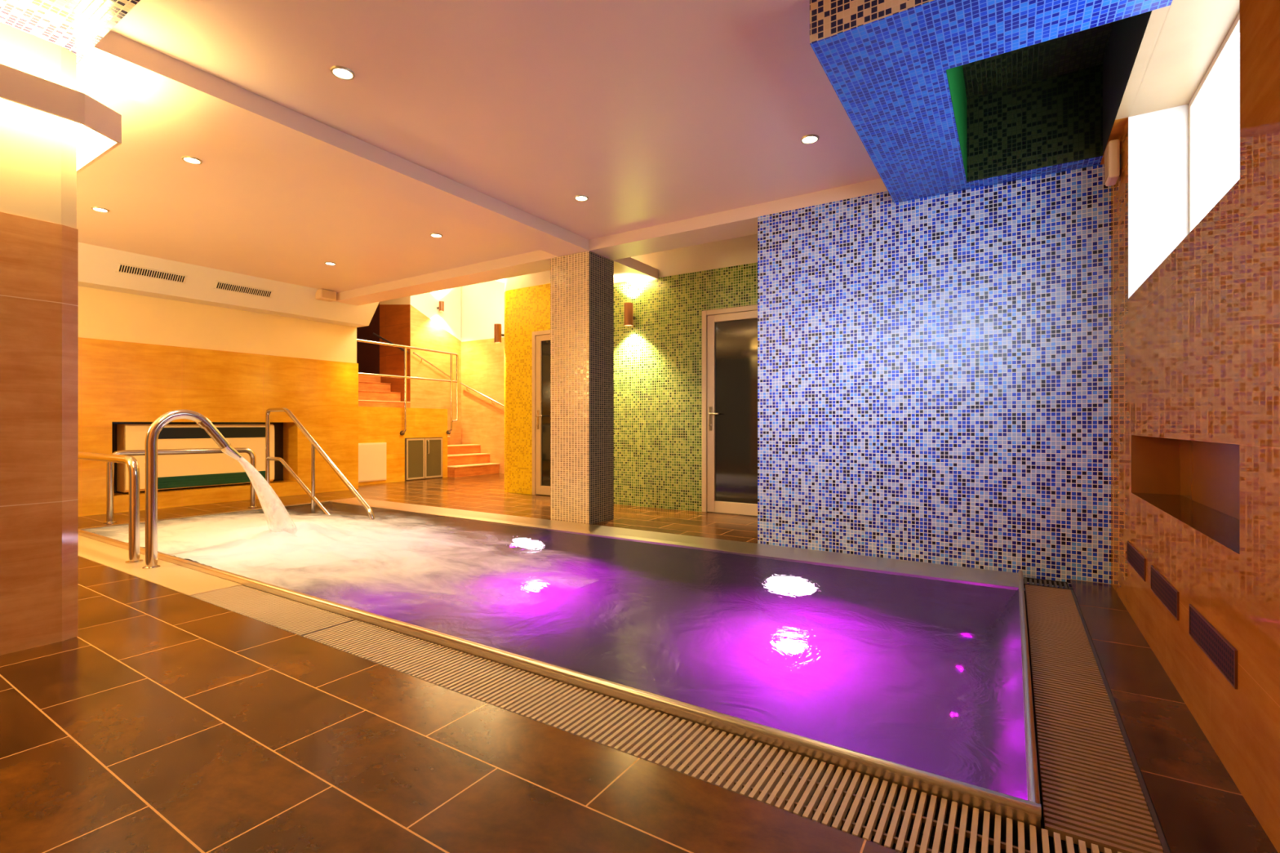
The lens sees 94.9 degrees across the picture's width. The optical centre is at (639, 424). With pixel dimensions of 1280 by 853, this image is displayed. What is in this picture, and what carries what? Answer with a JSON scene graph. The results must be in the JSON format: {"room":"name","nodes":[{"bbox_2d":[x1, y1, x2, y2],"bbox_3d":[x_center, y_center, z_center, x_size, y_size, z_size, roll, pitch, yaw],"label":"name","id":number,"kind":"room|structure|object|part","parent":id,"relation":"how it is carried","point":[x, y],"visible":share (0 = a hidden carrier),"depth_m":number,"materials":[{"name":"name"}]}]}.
{"room":"spa","nodes":[
{"label":"spa","id":0,"kind":"room"},
{"bbox_2d":[0,22,78,655],"bbox_3d":[-3.999,-0.380,1.302,0.750,2.760,3.921,0,0,32],"label":"pillar","id":1,"kind":"structure","parent":0,"point":[39,233],"depth_m":2.64,"materials":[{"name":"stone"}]},
{"bbox_2d":[0,63,121,173],"bbox_3d":[-3.962,-1.431,1.361,1.050,0.138,4.059,0,0,32],"label":"lamp","id":2,"kind":"object","parent":1,"relation":"attached to","point":[98,126],"visible":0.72,"depth_m":2.63,"materials":[{"name":"paint"}]},
{"bbox_2d":[0,97,112,166],"bbox_3d":[-3.972,-1.385,1.359,1.035,0.001,4.044,0,0,32],"label":"diffuser","id":3,"kind":"object","parent":2,"relation":"attached to","point":[89,141],"depth_m":2.80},
{"bbox_2d":[78,286,358,516],"bbox_3d":[-6.785,-0.370,5.687,0.450,2.980,8.346,0,0,32],"label":"wall","id":4,"kind":"structure","parent":0,"point":[142,358],"depth_m":7.46,"materials":[{"name":"wood"}]},
{"bbox_2d":[116,423,274,492],"bbox_3d":[-5.622,0.393,7.539,0.292,0.795,1.620,0,0,32],"label":"box","id":5,"kind":"object","parent":4,"relation":"in","point":[188,470],"visible":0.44,"depth_m":7.33,"materials":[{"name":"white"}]},
{"bbox_2d":[78,242,379,327],"bbox_3d":[-6.373,-1.679,5.426,0.575,0.347,8.346,0,0,32],"label":"bulkhead","id":6,"kind":"object","parent":4,"relation":"attached to","point":[98,265],"visible":0.56,"depth_m":7.06,"materials":[{"name":"white paint"}]},
{"bbox_2d":[115,262,187,284],"bbox_3d":[-5.456,-1.688,6.575,0.080,0.094,0.630,0,0,32],"label":"ventilation grille","id":7,"kind":"object","parent":6,"relation":"attached to","point":[122,268],"visible":1,"depth_m":6.56,"materials":[{"name":"black"}]},
{"bbox_2d":[213,280,273,298],"bbox_3d":[-4.958,-1.688,7.361,0.080,0.094,0.650,0,0,32],"label":"ventilation grille","id":8,"kind":"object","parent":6,"relation":"attached to","point":[220,285],"visible":1,"depth_m":7.34,"materials":[{"name":"black"}]},
{"bbox_2d":[315,288,336,302],"bbox_3d":[-4.329,-1.780,8.093,0.145,0.130,0.220,0,0,32],"label":"speaker","id":9,"kind":"object","parent":6,"relation":"attached to","point":[321,294],"visible":1,"depth_m":8.03},
{"bbox_2d":[322,289,335,299],"bbox_3d":[-4.270,-1.780,8.056,0.006,0.100,0.180,0,0,32],"label":"grille","id":10,"kind":"object","parent":9,"relation":"attached to","point":[326,295],"depth_m":8.05,"materials":[{"name":"white plastic"}]},
{"bbox_2d":[358,406,447,485],"bbox_3d":[-4.284,0.412,10.290,0.150,1.415,2.120,0,0,32],"label":"wall","id":11,"kind":"structure","parent":0,"point":[375,424],"depth_m":10.22,"materials":[{"name":"stone"}]},
{"bbox_2d":[358,442,386,482],"bbox_3d":[-4.498,0.630,9.798,0.025,0.640,0.580,0,0,32],"label":"access hatch","id":12,"kind":"object","parent":11,"relation":"attached to","point":[371,456],"visible":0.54,"depth_m":9.80,"materials":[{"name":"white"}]},
{"bbox_2d":[356,338,458,435],"bbox_3d":[-4.124,-0.603,10.331,0.087,1.586,2.281,0,0,32],"label":"stair railing","id":13,"kind":"object","parent":11,"relation":"on","point":[405,377],"visible":0.99,"depth_m":10.45,"materials":[{"name":"silver metal"}]},
{"bbox_3d":[-4.142,-0.590,10.302,0.093,1.511,0.042,0,0,1],"label":"post","id":14,"kind":"part","parent":13,"relation":"part of","materials":[{"name":"silver metal"}]},
{"bbox_3d":[-4.111,-0.825,10.310,0.038,0.048,2.260,0,0,32],"label":"rail","id":15,"kind":"part","parent":13,"relation":"part of","materials":[{"name":"silver metal"}]},
{"bbox_3d":[-3.607,-0.590,11.147,0.093,1.511,0.042,0,0,1],"label":"post","id":16,"kind":"part","parent":13,"relation":"part of","materials":[{"name":"silver metal"}]},
{"bbox_2d":[404,437,442,480],"bbox_3d":[-3.912,0.620,10.687,0.053,0.760,0.810,0,0,32],"label":"cabinet","id":17,"kind":"object","parent":11,"relation":"attached to","point":[423,455],"visible":1,"depth_m":10.65,"materials":[{"name":"grey metal"}]},
{"bbox_3d":[-4.027,0.618,10.527,0.020,0.725,0.375,0,0,32],"label":"door","id":18,"kind":"part","parent":17,"relation":"part of","materials":[{"name":"gold metal"}]},
{"bbox_3d":[-4.027,0.618,10.527,0.010,0.665,0.315,0,0,32],"label":"glass","id":19,"kind":"part","parent":17,"relation":"part of","materials":[{"name":"yellow"}]},
{"bbox_3d":[-3.818,0.618,10.856,0.020,0.725,0.385,0,0,32],"label":"door","id":20,"kind":"part","parent":17,"relation":"part of","materials":[{"name":"grey glass"}]},
{"bbox_3d":[-3.818,0.618,10.856,0.010,0.665,0.325,0,0,32],"label":"glass","id":21,"kind":"part","parent":17,"relation":"part of","materials":[{"name":"yellow"}]},
{"bbox_2d":[356,280,505,473],"bbox_3d":[-4.257,-1.240,11.646,6.980,4.720,2.432,0,0,-4],"label":"wall","id":22,"kind":"structure","parent":0,"point":[464,328],"depth_m":12.14,"materials":[{"name":"paint"}]},
{"bbox_2d":[372,333,408,352],"bbox_3d":[-5.007,-1.645,11.811,1.115,0.487,0.094,0,0,32],"label":"wall handrail","id":23,"kind":"object","parent":22,"relation":"attached to","point":[374,334],"visible":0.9,"depth_m":11.83,"materials":[{"name":"grey metal"}]},
{"bbox_2d":[413,351,453,379],"bbox_3d":[-4.214,-1.183,11.956,0.090,0.488,0.985,0,0,32],"label":"wall handrail","id":24,"kind":"object","parent":22,"relation":"attached to","point":[414,353],"visible":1,"depth_m":11.88,"materials":[{"name":"silver metal"}]},
{"bbox_2d":[436,301,444,311],"bbox_3d":[-4.100,-2.420,12.056,0.170,0.200,0.100,0,0,32],"label":"wall sconce","id":25,"kind":"object","parent":22,"relation":"attached to","point":[441,307],"visible":1,"depth_m":11.99,"materials":[{"name":"brown metal"}]},
{"bbox_3d":[-4.071,-2.420,12.037,0.100,0.200,0.100,0,0,32],"label":"lamp shade","id":26,"kind":"part","parent":25,"relation":"part of","materials":[{"name":"brown metal"}]},
{"bbox_2d":[460,382,504,407],"bbox_3d":[-3.205,-0.595,12.160,1.443,0.603,0.089,0,0,32],"label":"wall handrail","id":27,"kind":"object","parent":22,"relation":"attached to","point":[462,384],"visible":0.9,"depth_m":12.14,"materials":[{"name":"silver metal"}]},
{"bbox_2d":[76,0,880,293],"bbox_3d":[-2.787,-1.900,2.772,9.475,0.100,7.700,0,0,32],"label":"ceiling","id":28,"kind":"structure","parent":0,"point":[652,112],"depth_m":3.62,"materials":[{"name":"paint"}]},
{"bbox_2d":[0,0,140,62],"bbox_3d":[-2.727,-1.802,0.508,2.750,0.115,3.940,0,0,32],"label":"ceiling panel","id":29,"kind":"object","parent":28,"relation":"attached to","point":[77,26],"visible":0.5,"depth_m":2.52,"materials":[{"name":"beige tile"}]},
{"bbox_2d":[90,206,109,212],"bbox_3d":[-4.640,-1.846,5.046,0.118,0.008,0.118,0,0,32],"label":"recessed light","id":30,"kind":"object","parent":28,"relation":"in","point":[95,208],"visible":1,"depth_m":5.04,"materials":[{"name":"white glass"}]},
{"bbox_2d":[181,155,202,164],"bbox_3d":[-3.131,-1.846,4.102,0.118,0.008,0.118,0,0,32],"label":"recessed light","id":31,"kind":"object","parent":28,"relation":"in","point":[188,159],"visible":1,"depth_m":4.10,"materials":[{"name":"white glass"}]},
{"bbox_2d":[324,262,336,265],"bbox_3d":[-3.556,-1.846,6.739,0.118,0.008,0.118,0,0,32],"label":"recessed light","id":32,"kind":"object","parent":28,"relation":"in","point":[326,263],"visible":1,"depth_m":6.74,"materials":[{"name":"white glass"}]},
{"bbox_2d":[329,65,355,79],"bbox_3d":[-1.562,-1.846,3.085,0.118,0.008,0.118,0,0,32],"label":"recessed light","id":33,"kind":"object","parent":28,"relation":"in","point":[343,73],"visible":1,"depth_m":3.08,"materials":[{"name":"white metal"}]},
{"bbox_2d":[76,30,657,283],"bbox_3d":[-1.317,-1.798,4.971,0.395,0.115,5.110,0,0,32],"label":"ceiling beam","id":34,"kind":"structure","parent":28,"relation":"attached to","point":[118,64],"depth_m":3.60,"materials":[{"name":"paint"}]},
{"bbox_2d":[430,233,442,237],"bbox_3d":[-1.990,-1.846,5.735,0.118,0.008,0.118,0,0,32],"label":"recessed light","id":35,"kind":"object","parent":28,"relation":"in","point":[434,235],"visible":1,"depth_m":5.73,"materials":[{"name":"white glass"}]},
{"bbox_2d":[573,195,588,201],"bbox_3d":[-0.479,-1.846,4.790,0.118,0.008,0.118,0,0,32],"label":"recessed light","id":36,"kind":"object","parent":28,"relation":"in","point":[578,197],"visible":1,"depth_m":4.78,"materials":[{"name":"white glass"}]},
{"bbox_2d":[335,177,887,305],"bbox_3d":[-1.661,-2.010,6.847,8.665,0.580,0.410,0,0,32],"label":"ceiling beam","id":37,"kind":"structure","parent":28,"relation":"attached to","point":[742,221],"depth_m":5.70,"materials":[{"name":"paint"}]},
{"bbox_2d":[800,134,819,144],"bbox_3d":[1.100,-1.846,3.801,0.118,0.008,0.118,0,0,32],"label":"recessed light","id":38,"kind":"object","parent":28,"relation":"in","point":[809,139],"visible":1,"depth_m":3.80,"materials":[{"name":"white glass"}]},
{"bbox_2d":[494,278,505,283],"bbox_3d":[-1.743,-3.000,9.302,11.100,1.400,3.750,0,0,32],"label":"ceiling","id":39,"kind":"structure","parent":0,"point":[504,279],"depth_m":9.37,"materials":[{"name":"white paint"}]},
{"bbox_2d":[504,270,550,494],"bbox_3d":[-0.784,-0.675,9.292,1.770,3.350,2.340,0,0,32],"label":"wall","id":40,"kind":"structure","parent":0,"point":[527,296],"depth_m":8.50,"materials":[{"name":"tile"}]},
{"bbox_2d":[493,324,504,343],"bbox_3d":[-2.125,-1.380,8.916,0.176,0.280,0.109,0,0,-13],"label":"wall sconce","id":41,"kind":"object","parent":40,"relation":"attached to","point":[497,327],"visible":0.95,"depth_m":8.86,"materials":[{"name":"brown metal"}]},
{"bbox_3d":[-2.158,-1.380,8.908,0.110,0.280,0.110,0,0,32],"label":"lamp shade","id":42,"kind":"part","parent":41,"relation":"part of","materials":[{"name":"brown metal"}]},
{"bbox_2d":[532,329,550,495],"bbox_3d":[-1.160,-0.160,8.166,0.850,2.320,0.164,0,0,32],"label":"door","id":43,"kind":"structure","parent":40,"relation":"in","point":[541,339],"depth_m":8.30,"materials":[{"name":"beige metal"}]},
{"bbox_3d":[-1.416,-0.065,8.267,0.138,0.270,0.060,0,0,32],"label":"handle","id":44,"kind":"part","parent":43,"relation":"part of","materials":[{"name":"silver metal"}]},
{"bbox_3d":[-1.157,-0.158,8.171,0.552,2.046,0.012,0,0,32],"label":"glass","id":45,"kind":"part","parent":43,"relation":"part of","materials":[{"name":"black glass"}]},
{"bbox_2d":[550,250,613,524],"bbox_3d":[-0.609,-0.369,6.192,0.505,2.738,0.430,0,0,32],"label":"column","id":46,"kind":"structure","parent":0,"point":[582,283],"depth_m":6.02,"materials":[{"name":"beige tile"}]},
{"bbox_2d":[0,473,1277,852],"bbox_3d":[-2.103,1.060,4.646,9.575,0.120,11.600,0,0,32],"label":"floor","id":47,"kind":"structure","parent":0,"point":[172,721],"depth_m":1.78,"materials":[{"name":"tile"}]},
{"bbox_2d":[103,448,257,523],"bbox_3d":[-5.048,0.633,6.551,0.100,0.734,1.435,0,0,32],"label":"handrail","id":48,"kind":"object","parent":47,"relation":"on","point":[109,465],"visible":0.87,"depth_m":6.20,"materials":[{"name":"silver metal"}]},
{"bbox_2d":[265,407,374,519],"bbox_3d":[-3.628,0.550,6.560,2.199,1.499,0.090,0,0,32],"label":"stair rail","id":49,"kind":"object","parent":47,"relation":"on","point":[314,445],"visible":0.79,"depth_m":6.58,"materials":[{"name":"silver metal"}]},
{"bbox_3d":[-3.919,0.729,6.744,1.421,0.678,0.041,0,0,32],"label":"rail","id":50,"kind":"part","parent":49,"relation":"part of","materials":[{"name":"silver metal"}]},
{"bbox_3d":[-3.666,0.750,6.584,0.040,1.100,0.039,0,0,32],"label":"post","id":51,"kind":"part","parent":49,"relation":"part of","materials":[{"name":"silver metal"}]},
{"bbox_2d":[447,435,499,477],"bbox_3d":[-3.653,0.618,11.816,1.142,0.765,1.135,0,0,32],"label":"staircase","id":52,"kind":"structure","parent":47,"relation":"on","point":[463,460],"depth_m":11.67,"materials":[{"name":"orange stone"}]},
{"bbox_2d":[78,497,1102,852],"bbox_3d":[-1.357,1.577,4.515,7.755,1.245,3.205,0,0,32],"label":"swimming pool","id":53,"kind":"object","parent":47,"relation":"in","point":[1029,811],"visible":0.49,"depth_m":2.23,"materials":[{"name":"metal"}]},
{"bbox_2d":[78,534,241,596],"bbox_3d":[-3.986,1.013,4.448,3.385,0.034,0.276,0,0,32],"label":"tile","id":54,"kind":"object","parent":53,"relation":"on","point":[189,582],"visible":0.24,"depth_m":3.99,"materials":[{"name":"beige tile"}]},
{"bbox_2d":[78,451,143,563],"bbox_3d":[-4.435,0.611,4.739,1.935,0.768,0.100,0,0,32],"label":"handrail","id":55,"kind":"object","parent":54,"relation":"on","point":[133,467],"visible":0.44,"depth_m":4.24,"materials":[{"name":"silver metal"}]},
{"bbox_2d":[142,409,241,568],"bbox_3d":[-3.270,0.446,4.312,0.100,1.109,0.616,0,0,32],"label":"spout","id":56,"kind":"object","parent":54,"relation":"on","point":[154,429],"visible":1,"depth_m":4.09,"materials":[{"name":"silver metal"}]},
{"bbox_2d":[191,585,353,636],"bbox_3d":[-2.041,1.011,3.216,1.210,0.022,0.270,0,0,32],"label":"tile","id":57,"kind":"object","parent":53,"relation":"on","point":[300,619],"visible":0.84,"depth_m":3.16,"materials":[{"name":"beige tile"}]},
{"bbox_2d":[83,502,1027,799],"bbox_3d":[-1.483,0.988,4.508,7.410,0.001,2.430,0,0,32],"label":"pool water","id":58,"kind":"object","parent":53,"relation":"in","point":[922,673],"visible":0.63,"depth_m":2.85,"materials":[{"name":"purple liquid"}]},
{"bbox_2d":[237,456,290,526],"bbox_3d":[-2.988,0.634,4.743,0.210,0.789,0.489,0,0,32],"label":"water jet","id":59,"kind":"object","parent":58,"relation":"on","point":[274,510],"visible":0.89,"depth_m":4.69,"materials":[{"name":"white liquid"}]},
{"bbox_2d":[91,513,533,594],"bbox_3d":[-2.437,0.898,5.067,5.140,0.172,2.348,0,0,32],"label":"foam","id":60,"kind":"object","parent":58,"relation":"on","point":[307,550],"visible":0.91,"depth_m":4.45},
{"bbox_2d":[302,620,1121,852],"bbox_3d":[-0.197,1.011,2.048,3.145,0.022,0.270,0,0,32],"label":"drain grating","id":61,"kind":"object","parent":53,"relation":"on","point":[757,773],"visible":0.81,"depth_m":1.81,"materials":[{"name":"beige plastic"}]},
{"bbox_2d":[1025,584,1170,852],"bbox_3d":[1.817,1.015,2.510,0.244,0.030,2.655,0,0,32],"label":"drain grating","id":62,"kind":"object","parent":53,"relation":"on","point":[1094,790],"visible":1,"depth_m":1.84,"materials":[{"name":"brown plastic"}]},
{"bbox_2d":[1023,577,1070,590],"bbox_3d":[2.572,1.016,3.716,0.236,0.027,0.190,0,0,32],"label":"drain grating","id":63,"kind":"object","parent":47,"relation":"on","point":[1041,581],"visible":0.73,"depth_m":3.74,"materials":[{"name":"grey metal"}]},
{"bbox_2d":[613,234,757,511],"bbox_3d":[0.905,-0.650,6.707,3.850,3.300,0.200,0,0,32],"label":"wall","id":64,"kind":"structure","parent":0,"point":[658,359],"depth_m":6.96,"materials":[{"name":"tile"}]},
{"bbox_2d":[623,302,635,326],"bbox_3d":[-0.121,-1.330,7.135,0.110,0.270,0.175,0,0,32],"label":"wall sconce","id":65,"kind":"object","parent":64,"relation":"attached to","point":[628,317],"visible":1,"depth_m":7.06,"materials":[{"name":"brown metal"}]},
{"bbox_2d":[702,304,757,515],"bbox_3d":[1.156,-0.147,6.450,1.020,2.295,0.164,0,0,32],"label":"door","id":66,"kind":"structure","parent":64,"relation":"in","point":[729,335],"depth_m":6.55,"materials":[{"name":"beige metal"}]},
{"bbox_3d":[0.829,-0.065,6.596,0.138,0.270,0.060,0,0,32],"label":"handle","id":67,"kind":"part","parent":66,"relation":"part of","materials":[{"name":"silver metal"}]},
{"bbox_3d":[1.160,-0.145,6.456,0.722,2.021,0.012,0,0,32],"label":"glass","id":68,"kind":"part","parent":66,"relation":"part of","materials":[{"name":"black glass"}]},
{"bbox_2d":[757,164,1111,591],"bbox_3d":[2.040,-0.311,4.412,2.325,2.862,0.262,0,0,32],"label":"wall","id":69,"kind":"structure","parent":0,"point":[934,372],"depth_m":4.17,"materials":[{"name":"blue tile"}]},
{"bbox_2d":[809,0,1172,203],"bbox_3d":[1.842,-1.945,3.104,1.260,0.610,2.164,0,0,32],"label":"ceiling","id":70,"kind":"structure","parent":0,"point":[941,96],"depth_m":3.15,"materials":[{"name":"blue tile"}]},
{"bbox_2d":[1111,0,1279,852],"bbox_3d":[1.120,-0.590,0.474,0.335,3.420,8.000,0,0,32],"label":"wall","id":71,"kind":"structure","parent":0,"point":[1195,315],"depth_m":2.03,"materials":[{"name":"tile"}]},
{"bbox_2d":[1104,139,1120,186],"bbox_3d":[2.728,-1.508,3.386,0.066,0.215,0.160,0,0,32],"label":"wall speaker","id":72,"kind":"object","parent":71,"relation":"attached to","point":[1112,153],"visible":1,"depth_m":3.33,"materials":[{"name":"brown"}]},
{"bbox_2d":[1104,143,1108,182],"bbox_3d":[2.703,-1.510,3.402,0.006,0.180,0.130,0,0,32],"label":"grille","id":73,"kind":"object","parent":72,"relation":"attached to","point":[1106,153],"depth_m":3.37,"materials":[{"name":"white plastic"}]},
{"bbox_2d":[1126,540,1146,582],"bbox_3d":[2.474,0.675,2.930,0.006,0.107,0.491,0,0,32],"label":"air vent","id":74,"kind":"object","parent":71,"relation":"in","point":[1135,558],"visible":1,"depth_m":2.90,"materials":[{"name":"brown"}]},
{"bbox_2d":[1150,564,1179,621],"bbox_3d":[2.131,0.675,2.389,0.006,0.107,0.494,0,0,32],"label":"air vent","id":75,"kind":"object","parent":71,"relation":"in","point":[1162,588],"visible":1,"depth_m":2.36,"materials":[{"name":"brown metal"}]},
{"bbox_2d":[1188,604,1237,689],"bbox_3d":[1.774,0.675,1.825,0.006,0.107,0.496,0,0,32],"label":"air vent","id":76,"kind":"object","parent":71,"relation":"in","point":[1216,647],"visible":1,"depth_m":1.79,"materials":[{"name":"brown metal"}]},
{"bbox_2d":[1188,12,1239,233],"bbox_3d":[2.345,-1.155,2.225,0.050,0.970,1.812,0,0,32],"label":"window","id":77,"kind":"structure","parent":71,"relation":"in","point":[1214,108],"depth_m":2.68,"materials":[{"name":"white glass"}]},
{"bbox_3d":[-4.808,-0.050,10.349,0.800,0.300,2.340,0,0,32],"label":"floor","id":78,"kind":"structure","parent":0,"visible":0},
{"bbox_2d":[358,374,410,408],"bbox_3d":[-5.866,-0.627,10.957,1.662,0.785,2.435,0,0,32],"label":"staircase","id":79,"kind":"structure","parent":78,"relation":"on","point":[371,393],"depth_m":11.38,"materials":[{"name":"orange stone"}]}
]}

